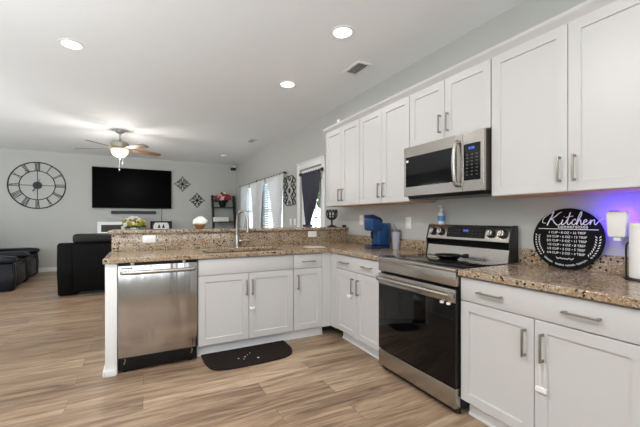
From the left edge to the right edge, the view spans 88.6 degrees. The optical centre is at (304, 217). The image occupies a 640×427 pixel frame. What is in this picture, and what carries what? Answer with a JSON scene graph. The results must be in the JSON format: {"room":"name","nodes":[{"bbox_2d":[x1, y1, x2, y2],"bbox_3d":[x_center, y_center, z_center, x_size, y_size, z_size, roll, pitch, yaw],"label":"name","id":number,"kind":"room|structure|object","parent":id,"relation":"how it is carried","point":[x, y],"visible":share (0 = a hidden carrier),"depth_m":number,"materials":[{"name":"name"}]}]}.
{"room":"kitchen","nodes":[
{"label":"kitchen","id":0,"kind":"room"},
{"bbox_2d":[0,148,235,267],"bbox_3d":[-5.041,-0.147,7.951,7.022,2.855,0.120,0,0,-26],"label":"wall","id":1,"kind":"structure","parent":0,"point":[21,226],"depth_m":7.68,"materials":[{"name":"grey paint"}]},
{"bbox_2d":[7,162,65,208],"bbox_3d":[-6.019,-0.735,7.376,1.062,1.063,0.045,0,0,-26],"label":"wall clock","id":2,"kind":"object","parent":1,"relation":"attached to","point":[37,185],"visible":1,"depth_m":7.37,"materials":[{"name":"black metal"}]},
{"bbox_2d":[38,267,56,271],"bbox_3d":[-5.012,1.180,7.891,6.782,0.100,0.014,0,0,-26],"label":"baseboard","id":3,"kind":"structure","parent":1,"relation":"attached to","point":[47,269],"depth_m":7.47,"materials":[{"name":"white paint"}]},
{"bbox_2d":[92,166,170,208],"bbox_3d":[-4.286,-0.735,8.215,1.760,0.994,0.072,0,0,-26],"label":"television","id":4,"kind":"object","parent":1,"relation":"attached to","point":[112,187],"visible":1,"depth_m":8.15,"materials":[{"name":"black plastic"}]},
{"bbox_2d":[111,211,155,213],"bbox_3d":[-4.271,-0.140,8.219,1.000,0.070,0.077,0,0,-26],"label":"soundbar","id":5,"kind":"object","parent":1,"relation":"attached to","point":[112,212],"visible":1,"depth_m":8.18,"materials":[{"name":"black plastic"}]},
{"bbox_2d":[174,176,190,191],"bbox_3d":[-3.256,-0.905,8.750,0.409,0.409,0.020,0,0,-26],"label":"wall ornament","id":6,"kind":"object","parent":1,"relation":"attached to","point":[182,184],"visible":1,"depth_m":8.74,"materials":[{"name":"black metal"}]},
{"bbox_2d":[189,193,204,207],"bbox_3d":[-2.922,-0.480,8.914,0.409,0.409,0.020,0,0,-26],"label":"wall ornament","id":7,"kind":"object","parent":1,"relation":"attached to","point":[196,199],"visible":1,"depth_m":8.90,"materials":[{"name":"black metal"}]},
{"bbox_2d":[0,271,488,426],"bbox_3d":[-2.253,1.255,2.290,6.782,0.050,12.500,0,0,-26],"label":"floor","id":8,"kind":"structure","parent":0,"point":[52,346],"depth_m":2.43,"materials":[{"name":"brown wood"}]},
{"bbox_2d":[0,247,39,291],"bbox_3d":[-5.796,0.740,6.059,1.115,0.980,2.040,0,0,-30],"label":"recliner sofa","id":9,"kind":"object","parent":8,"relation":"on","point":[16,264],"visible":1,"depth_m":5.92,"materials":[{"name":"black leather"}]},
{"bbox_2d":[57,233,111,295],"bbox_3d":[-3.211,0.743,5.873,1.810,0.975,1.005,0,0,-26],"label":"recliner sofa","id":10,"kind":"object","parent":8,"relation":"on","point":[80,266],"visible":0.28,"depth_m":5.20,"materials":[{"name":"black leather"}]},
{"bbox_2d":[103,263,118,377],"bbox_3d":[-1.641,0.792,2.810,0.097,0.875,0.627,0,0,-26],"label":"end panel","id":11,"kind":"object","parent":8,"relation":"on","point":[110,369],"visible":0.88,"depth_m":2.54,"materials":[{"name":"white paint"}]},
{"bbox_2d":[118,259,196,371],"bbox_3d":[-1.308,0.794,2.931,0.596,0.872,0.666,0,0,-26],"label":"dishwasher","id":12,"kind":"object","parent":8,"relation":"on","point":[157,300],"visible":1,"depth_m":2.67,"materials":[{"name":"silver metal"}]},
{"bbox_2d":[211,195,235,227],"bbox_3d":[-2.175,0.300,8.975,0.650,1.860,0.567,0,0,-26],"label":"ladder shelf","id":13,"kind":"object","parent":8,"relation":"on","point":[212,196],"visible":0.46,"depth_m":9.04,"materials":[{"name":"black metal"}]},
{"bbox_2d":[213,217,228,221],"bbox_3d":[-2.275,0.040,8.918,0.400,0.120,0.130,0,0,-26],"label":"storage box","id":14,"kind":"object","parent":13,"relation":"on","point":[215,219],"visible":1,"depth_m":8.86,"materials":[{"name":"white paper"}]},
{"bbox_2d":[214,192,230,206],"bbox_3d":[-2.268,-0.508,9.060,0.448,0.417,0.391,0,0,-29],"label":"potted flowers","id":15,"kind":"object","parent":13,"relation":"on","point":[222,196],"visible":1,"depth_m":8.97,"materials":[{"name":"red plant"}]},
{"bbox_2d":[196,250,292,356],"bbox_3d":[-0.638,0.793,3.282,0.900,0.873,0.635,0,0,-26],"label":"base cabinet","id":16,"kind":"object","parent":8,"relation":"on","point":[227,288],"visible":0.92,"depth_m":3.01,"materials":[{"name":"white paint"}]},
{"bbox_2d":[103,230,426,263],"bbox_3d":[-0.321,0.253,3.030,2.658,0.203,1.445,0,0,-26],"label":"countertop","id":17,"kind":"structure","parent":16,"relation":"on","point":[126,248],"depth_m":3.33,"materials":[{"name":"beige stone"}]},
{"bbox_2d":[143,235,155,242],"bbox_3d":[-1.524,0.207,3.214,0.116,0.072,0.008,0,0,-26],"label":"wall outlet","id":18,"kind":"object","parent":17,"relation":"attached to","point":[146,238],"visible":1,"depth_m":3.21,"materials":[{"name":"white plastic"}]},
{"bbox_2d":[108,227,348,233],"bbox_3d":[-0.714,0.135,3.808,2.675,0.030,0.398,0,0,-26],"label":"bar","id":19,"kind":"object","parent":17,"relation":"on","point":[189,230],"visible":0.86,"depth_m":3.50,"materials":[{"name":"stone"}]},
{"bbox_2d":[193,216,207,228],"bbox_3d":[-1.112,0.051,3.505,0.148,0.138,0.132,0,0,-10],"label":"flower basket","id":20,"kind":"object","parent":19,"relation":"on","point":[199,222],"visible":0.99,"depth_m":3.46,"materials":[{"name":"wicker"}]},
{"bbox_2d":[326,210,337,226],"bbox_3d":[0.361,0.005,4.302,0.157,0.229,0.151,0,0,-7],"label":"goblet","id":21,"kind":"object","parent":19,"relation":"on","point":[332,215],"visible":0.98,"depth_m":4.27,"materials":[{"name":"black metal"}]},
{"bbox_2d":[326,210,337,219],"bbox_3d":[0.361,-0.041,4.302,0.151,0.137,0.157,0,0,-26],"label":"bowl","id":22,"kind":"object","parent":21,"relation":"on","point":[332,215],"depth_m":4.27,"materials":[{"name":"black metal"}]},
{"bbox_2d":[234,210,249,247],"bbox_3d":[-0.631,0.116,3.479,0.253,0.399,0.132,0,0,42],"label":"kitchen faucet","id":23,"kind":"object","parent":17,"relation":"on","point":[237,240],"visible":0.99,"depth_m":3.49,"materials":[{"name":"silver metal"}]},
{"bbox_2d":[308,231,316,236],"bbox_3d":[0.099,0.197,4.013,0.116,0.072,0.008,0,0,-26],"label":"wall outlet","id":24,"kind":"object","parent":17,"relation":"attached to","point":[310,233],"visible":1,"depth_m":4.01,"materials":[{"name":"white plastic"}]},
{"bbox_2d":[364,214,390,248],"bbox_3d":[0.764,0.140,3.397,0.276,0.352,0.138,0,0,-26],"label":"coffee maker","id":25,"kind":"object","parent":17,"relation":"on","point":[380,232],"visible":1,"depth_m":3.35,"materials":[{"name":"blue plastic"}]},
{"bbox_2d":[391,224,399,248],"bbox_3d":[0.934,0.188,3.342,0.090,0.257,0.090,0,0,-26],"label":"tumbler","id":26,"kind":"object","parent":17,"relation":"on","point":[395,232],"visible":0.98,"depth_m":3.31,"materials":[{"name":"grey plastic"}]},
{"bbox_2d":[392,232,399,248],"bbox_3d":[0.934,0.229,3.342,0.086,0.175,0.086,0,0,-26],"label":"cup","id":27,"kind":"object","parent":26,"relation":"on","point":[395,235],"depth_m":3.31,"materials":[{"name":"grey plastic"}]},
{"bbox_2d":[201,340,291,370],"bbox_3d":[-0.482,1.221,2.921,0.795,0.015,0.404,0,0,-26],"label":"kitchen mat","id":28,"kind":"object","parent":8,"relation":"on","point":[236,358],"visible":1,"depth_m":2.87,"materials":[{"name":"black rubber"}]},
{"bbox_2d":[290,252,330,339],"bbox_3d":[-0.040,0.793,3.577,0.432,0.873,0.635,0,0,-26],"label":"base cabinet","id":29,"kind":"object","parent":8,"relation":"on","point":[311,271],"visible":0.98,"depth_m":3.33,"materials":[{"name":"white paint"}]},
{"bbox_2d":[331,252,382,359],"bbox_3d":[0.715,0.793,3.188,0.655,0.873,0.804,0,0,-26],"label":"base cabinet","id":30,"kind":"object","parent":8,"relation":"on","point":[357,317],"visible":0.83,"depth_m":3.02,"materials":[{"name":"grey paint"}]},
{"bbox_2d":[376,224,517,413],"bbox_3d":[1.030,0.642,2.473,0.680,1.176,0.738,0,0,-26],"label":"range oven","id":31,"kind":"object","parent":8,"relation":"on","point":[420,335],"visible":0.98,"depth_m":2.30,"materials":[{"name":"black glass"}]},
{"bbox_2d":[438,206,444,223],"bbox_3d":[1.191,-0.026,2.850,0.059,0.160,0.059,0,0,19],"label":"soap bottle","id":32,"kind":"object","parent":31,"relation":"on","point":[441,216],"visible":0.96,"depth_m":2.83,"materials":[{"name":"white plastic"}]},
{"bbox_2d":[387,253,508,268],"bbox_3d":[1.030,0.324,2.473,0.476,0.025,0.738,0,0,-26],"label":"cooktop","id":33,"kind":"object","parent":31,"relation":"in","point":[430,258],"depth_m":2.34,"materials":[{"name":"black glass"}]},
{"bbox_2d":[435,253,468,259],"bbox_3d":[1.099,0.288,2.477,0.196,0.045,0.214,0,0,-26],"label":"spoon rest","id":34,"kind":"object","parent":31,"relation":"on","point":[446,256],"visible":1,"depth_m":2.43,"materials":[{"name":"black ceramic"}]},
{"bbox_2d":[461,277,639,426],"bbox_3d":[1.414,0.793,1.770,0.655,0.873,0.847,0,0,-26],"label":"base cabinet","id":35,"kind":"object","parent":8,"relation":"on","point":[589,350],"visible":0.98,"depth_m":1.59,"materials":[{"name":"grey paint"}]},
{"bbox_2d":[535,363,546,394],"bbox_3d":[1.159,0.779,1.602,0.017,0.148,0.048,0,0,-26],"label":"lock","id":36,"kind":"object","parent":35,"relation":"hanging from","point":[537,388],"visible":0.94,"depth_m":1.59,"materials":[{"name":"white plastic"}]},
{"bbox_2d":[458,248,639,308],"bbox_3d":[1.440,0.283,1.728,0.648,0.142,0.948,0,0,-26],"label":"countertop","id":37,"kind":"structure","parent":35,"relation":"on","point":[603,280],"depth_m":1.77,"materials":[{"name":"beige stone"}]},
{"bbox_2d":[533,208,605,269],"bbox_3d":[1.618,0.128,2.021,0.058,0.377,0.378,0,0,-26],"label":"kitchen sign","id":38,"kind":"object","parent":37,"relation":"on","point":[566,238],"visible":1,"depth_m":2.00,"materials":[{"name":"black wood"}]},
{"bbox_2d":[624,242,639,281],"bbox_3d":[1.732,0.145,1.655,0.172,0.341,0.175,0,0,-26],"label":"paper towel holder","id":39,"kind":"object","parent":37,"relation":"on","point":[627,243],"visible":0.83,"depth_m":1.73,"materials":[{"name":"black metal"}]},
{"bbox_2d":[629,223,639,278],"bbox_3d":[1.732,0.165,1.654,0.133,0.280,0.133,0,0,-26],"label":"paper towel roll","id":40,"kind":"object","parent":39,"relation":"on","point":[634,228],"visible":1,"depth_m":1.65,"materials":[{"name":"white paper"}]},
{"bbox_3d":[-4.027,0.820,8.061,2.400,0.820,0.498,0,0,-26],"label":"media console","id":41,"kind":"object","parent":8,"relation":"on","visible":0},
{"bbox_2d":[97,222,124,232],"bbox_3d":[-4.618,0.250,7.830,0.565,0.320,0.030,0,0,-26],"label":"fireplace","id":42,"kind":"object","parent":41,"relation":"on","point":[102,227],"visible":0.5,"depth_m":7.79,"materials":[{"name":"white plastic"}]},
{"bbox_2d":[101,225,120,231],"bbox_3d":[-4.620,0.250,7.834,0.415,0.170,0.014,0,0,-26],"label":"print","id":43,"kind":"object","parent":42,"relation":"attached to","point":[104,228],"depth_m":7.80},
{"bbox_2d":[121,216,146,228],"bbox_3d":[-4.100,0.178,7.883,0.555,0.465,0.412,0,0,-26],"label":"flower arrangement","id":44,"kind":"object","parent":41,"relation":"on","point":[137,222],"visible":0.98,"depth_m":7.79,"materials":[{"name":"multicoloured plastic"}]},
{"bbox_2d":[150,221,171,228],"bbox_3d":[-3.607,0.245,8.250,0.500,0.330,0.030,0,0,-26],"label":"picture frame","id":45,"kind":"object","parent":41,"relation":"on","point":[153,224],"visible":0.73,"depth_m":8.24,"materials":[{"name":"black plastic"}]},
{"bbox_2d":[0,0,523,164],"bbox_3d":[-2.253,-1.545,2.290,6.782,0.060,12.500,0,0,-26],"label":"ceiling","id":46,"kind":"structure","parent":0,"point":[183,80],"depth_m":3.23,"materials":[{"name":"white paint"}]},
{"bbox_2d":[58,38,84,49],"bbox_3d":[-2.028,-1.510,2.852,0.190,0.010,0.190,0,0,-26],"label":"recessed light","id":47,"kind":"object","parent":46,"relation":"in","point":[72,44],"visible":1,"depth_m":2.84,"materials":[{"name":"white plastic"}]},
{"bbox_2d":[75,129,160,170],"bbox_3d":[-3.222,-1.152,5.719,1.336,0.724,1.292,0,0,-26],"label":"ceiling fan","id":48,"kind":"object","parent":46,"relation":"hanging from","point":[119,148],"visible":1,"depth_m":5.57,"materials":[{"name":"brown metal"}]},
{"bbox_2d":[246,138,257,142],"bbox_3d":[-1.026,-1.509,6.406,0.150,0.011,0.300,0,0,-26],"label":"ceiling vent","id":49,"kind":"object","parent":46,"relation":"in","point":[250,140],"visible":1,"depth_m":6.37,"materials":[{"name":"white plastic"}]},
{"bbox_2d":[279,81,295,87],"bbox_3d":[-0.191,-1.510,3.703,0.190,0.010,0.190,0,0,-26],"label":"recessed light","id":50,"kind":"object","parent":46,"relation":"in","point":[286,84],"visible":1,"depth_m":3.70,"materials":[{"name":"white plastic"}]},
{"bbox_2d":[331,25,353,38],"bbox_3d":[0.311,-1.510,2.667,0.190,0.010,0.190,0,0,-26],"label":"recessed light","id":51,"kind":"object","parent":46,"relation":"in","point":[342,31],"visible":1,"depth_m":2.66,"materials":[{"name":"white plastic"}]},
{"bbox_2d":[343,61,371,75],"bbox_3d":[0.534,-1.509,3.306,0.170,0.011,0.270,0,0,-26],"label":"ceiling vent","id":52,"kind":"object","parent":46,"relation":"in","point":[357,67],"visible":1,"depth_m":3.30,"materials":[{"name":"white plastic"}]},
{"bbox_2d":[236,0,639,263],"bbox_3d":[0.843,-0.147,3.815,0.120,2.855,12.500,0,0,-26],"label":"wall","id":53,"kind":"structure","parent":0,"point":[308,142],"depth_m":2.89,"materials":[{"name":"grey paint"}]},
{"bbox_2d":[245,186,252,227],"bbox_3d":[-1.295,-0.182,8.024,0.048,1.233,1.132,0,0,-26],"label":"window blind","id":54,"kind":"object","parent":53,"relation":"attached to","point":[249,192],"visible":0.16,"depth_m":8.21,"materials":[{"name":"white"}]},
{"bbox_2d":[264,184,282,226],"bbox_3d":[-0.611,-0.175,6.755,0.050,1.250,1.140,0,0,-26],"label":"window","id":55,"kind":"structure","parent":53,"relation":"in","point":[264,184],"depth_m":7.22,"materials":[{"name":"white glass"}]},
{"bbox_2d":[263,181,282,226],"bbox_3d":[-0.658,-0.182,6.732,0.048,1.233,1.132,0,0,-26],"label":"window blind","id":56,"kind":"object","parent":55,"relation":"attached to","point":[265,188],"visible":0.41,"depth_m":7.02,"materials":[{"name":"white plastic"}]},
{"bbox_2d":[283,175,295,205],"bbox_3d":[-0.271,-0.490,5.909,0.024,0.554,0.554,0,0,-26],"label":"scroll","id":57,"kind":"object","parent":53,"relation":"attached to","point":[290,175],"visible":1,"depth_m":5.88,"materials":[{"name":"black metal"}]},
{"bbox_2d":[296,155,325,226],"bbox_3d":[0.083,0.158,5.191,0.026,2.145,0.974,0,0,-26],"label":"trim","id":58,"kind":"structure","parent":53,"relation":"attached to","point":[319,160],"depth_m":5.01,"materials":[{"name":"white paint"}]},
{"bbox_2d":[299,167,322,176],"bbox_3d":[0.098,-0.710,5.087,0.055,0.060,0.780,0,0,-26],"label":"curtain rod","id":59,"kind":"object","parent":53,"relation":"attached to","point":[321,168],"visible":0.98,"depth_m":4.97,"materials":[{"name":"black metal"}]},
{"bbox_2d":[301,169,319,226],"bbox_3d":[0.092,0.004,5.090,0.164,1.471,0.652,0,0,-26],"label":"door curtain","id":60,"kind":"object","parent":59,"relation":"hanging from","point":[310,182],"visible":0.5,"depth_m":5.09,"materials":[{"name":"fabric"}]},
{"bbox_2d":[302,166,320,226],"bbox_3d":[0.103,0.213,5.201,0.133,2.014,0.748,0,0,-26],"label":"door","id":61,"kind":"structure","parent":53,"relation":"in","point":[317,167],"depth_m":5.14,"materials":[{"name":"white paint"}]},
{"bbox_2d":[310,195,319,226],"bbox_3d":[0.142,0.155,5.220,0.025,1.650,0.528,0,0,-26],"label":"grille","id":62,"kind":"object","parent":61,"relation":"attached to","point":[315,217],"depth_m":5.14,"materials":[{"name":"white paint"}]},
{"bbox_2d":[326,119,378,206],"bbox_3d":[0.557,-0.598,3.847,0.360,0.915,0.706,0,0,-26],"label":"upper cabinet","id":63,"kind":"object","parent":53,"relation":"attached to","point":[343,143],"visible":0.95,"depth_m":3.73,"materials":[{"name":"white paint"}]},
{"bbox_2d":[359,215,362,224],"bbox_3d":[0.691,0.025,3.977,0.008,0.116,0.072,0,0,-26],"label":"wall outlet","id":64,"kind":"object","parent":53,"relation":"attached to","point":[360,216],"visible":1,"depth_m":3.98,"materials":[{"name":"white plastic"}]},
{"bbox_2d":[346,234,426,251],"bbox_3d":[0.866,0.264,3.602,0.022,0.104,1.421,0,0,-26],"label":"backsplash","id":65,"kind":"structure","parent":53,"relation":"attached to","point":[408,244],"depth_m":3.32,"materials":[{"name":"stone"}]},
{"bbox_2d":[360,96,435,204],"bbox_3d":[0.874,-0.598,3.205,0.360,0.915,0.718,0,0,-26],"label":"upper cabinet","id":66,"kind":"object","parent":53,"relation":"attached to","point":[385,132],"visible":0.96,"depth_m":3.11,"materials":[{"name":"white paint"}]},
{"bbox_2d":[406,217,410,228],"bbox_3d":[1.039,0.050,3.272,0.008,0.116,0.072,0,0,-26],"label":"wall outlet","id":67,"kind":"object","parent":53,"relation":"attached to","point":[408,219],"visible":1,"depth_m":3.27,"materials":[{"name":"white plastic"}]},
{"bbox_2d":[410,59,491,146],"bbox_3d":[1.196,-0.825,2.550,0.360,0.461,0.733,0,0,-26],"label":"upper cabinet","id":68,"kind":"object","parent":53,"relation":"attached to","point":[461,103],"visible":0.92,"depth_m":2.42,"materials":[{"name":"white paint"}]},
{"bbox_2d":[404,128,491,199],"bbox_3d":[1.152,-0.374,2.530,0.453,0.428,0.726,0,0,-26],"label":"microwave","id":69,"kind":"object","parent":68,"relation":"attached to","point":[460,165],"visible":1,"depth_m":2.38,"materials":[{"name":"grey metal"}]},
{"bbox_2d":[323,0,617,134],"bbox_3d":[1.073,-1.083,2.814,0.347,0.054,3.100,0,0,-26],"label":"crown molding","id":70,"kind":"structure","parent":53,"relation":"attached to","point":[589,6],"depth_m":2.14,"materials":[{"name":"white paint"}]},
{"bbox_2d":[492,0,639,197],"bbox_3d":[1.551,-0.598,1.830,0.360,0.915,0.866,0,0,-26],"label":"upper cabinet","id":71,"kind":"object","parent":53,"relation":"attached to","point":[566,99],"visible":1,"depth_m":1.75,"materials":[{"name":"white paint"}]},
{"bbox_2d":[519,248,628,275],"bbox_3d":[1.721,0.264,1.867,0.022,0.104,0.948,0,0,-26],"label":"backsplash","id":72,"kind":"structure","parent":53,"relation":"attached to","point":[608,264],"depth_m":1.89,"materials":[{"name":"stone"}]},
{"bbox_2d":[606,211,630,240],"bbox_3d":[1.711,0.043,1.780,0.102,0.165,0.100,0,0,-26],"label":"trap","id":73,"kind":"object","parent":53,"relation":"attached to","point":[618,222],"visible":1,"depth_m":1.75,"materials":[{"name":"white plastic"}]},
{"bbox_3d":[-0.690,-0.830,6.683,0.094,0.040,1.652,0,0,-26],"label":"curtain rod","id":74,"kind":"object","parent":53,"relation":"attached to","visible":0},
{"bbox_2d":[257,178,264,227],"bbox_3d":[-0.951,-0.056,7.151,0.048,1.591,0.532,0,0,-26],"label":"sheer curtain","id":75,"kind":"object","parent":74,"relation":"hanging from","point":[260,183],"visible":0.69,"depth_m":7.21,"materials":[{"name":"white fabric"}]},
{"bbox_2d":[265,173,282,226],"bbox_3d":[-0.602,-0.056,6.442,0.048,1.592,0.992,0,0,-26],"label":"sheer curtain","id":76,"kind":"object","parent":74,"relation":"hanging from","point":[275,183],"visible":0.56,"depth_m":6.30,"materials":[{"name":"white fabric"}]},
{"bbox_3d":[-1.366,-0.830,8.055,0.094,0.040,1.432,0,0,-26],"label":"curtain rod","id":77,"kind":"object","parent":53,"relation":"attached to","visible":0},
{"bbox_2d":[240,183,248,227],"bbox_3d":[-1.501,-0.056,8.268,0.048,1.591,0.781,0,0,-26],"label":"sheer curtain","id":78,"kind":"object","parent":77,"relation":"hanging from","point":[244,189],"visible":0.69,"depth_m":8.36,"materials":[{"name":"white fabric"}]},
{"bbox_2d":[250,182,256,227],"bbox_3d":[-1.198,-0.056,7.653,0.048,1.591,0.532,0,0,-26],"label":"sheer curtain","id":79,"kind":"object","parent":77,"relation":"hanging from","point":[253,186],"visible":0.59,"depth_m":7.53,"materials":[{"name":"white fabric"}]},
{"label":"outside","id":80,"kind":"structure","parent":0,"visible":0},
{"bbox_3d":[5.206,1.360,10.367,13.498,0.140,18.000,0,0,-26],"label":"ground","id":81,"kind":"structure","parent":80,"visible":0},
{"bbox_2d":[317,187,319,207],"bbox_3d":[1.092,-0.553,14.069,2.284,3.686,2.210,0,0,-26],"label":"tree","id":82,"kind":"object","parent":81,"relation":"on","point":[318,198],"visible":0.02,"depth_m":13.88,"materials":[{"name":"green plant"}]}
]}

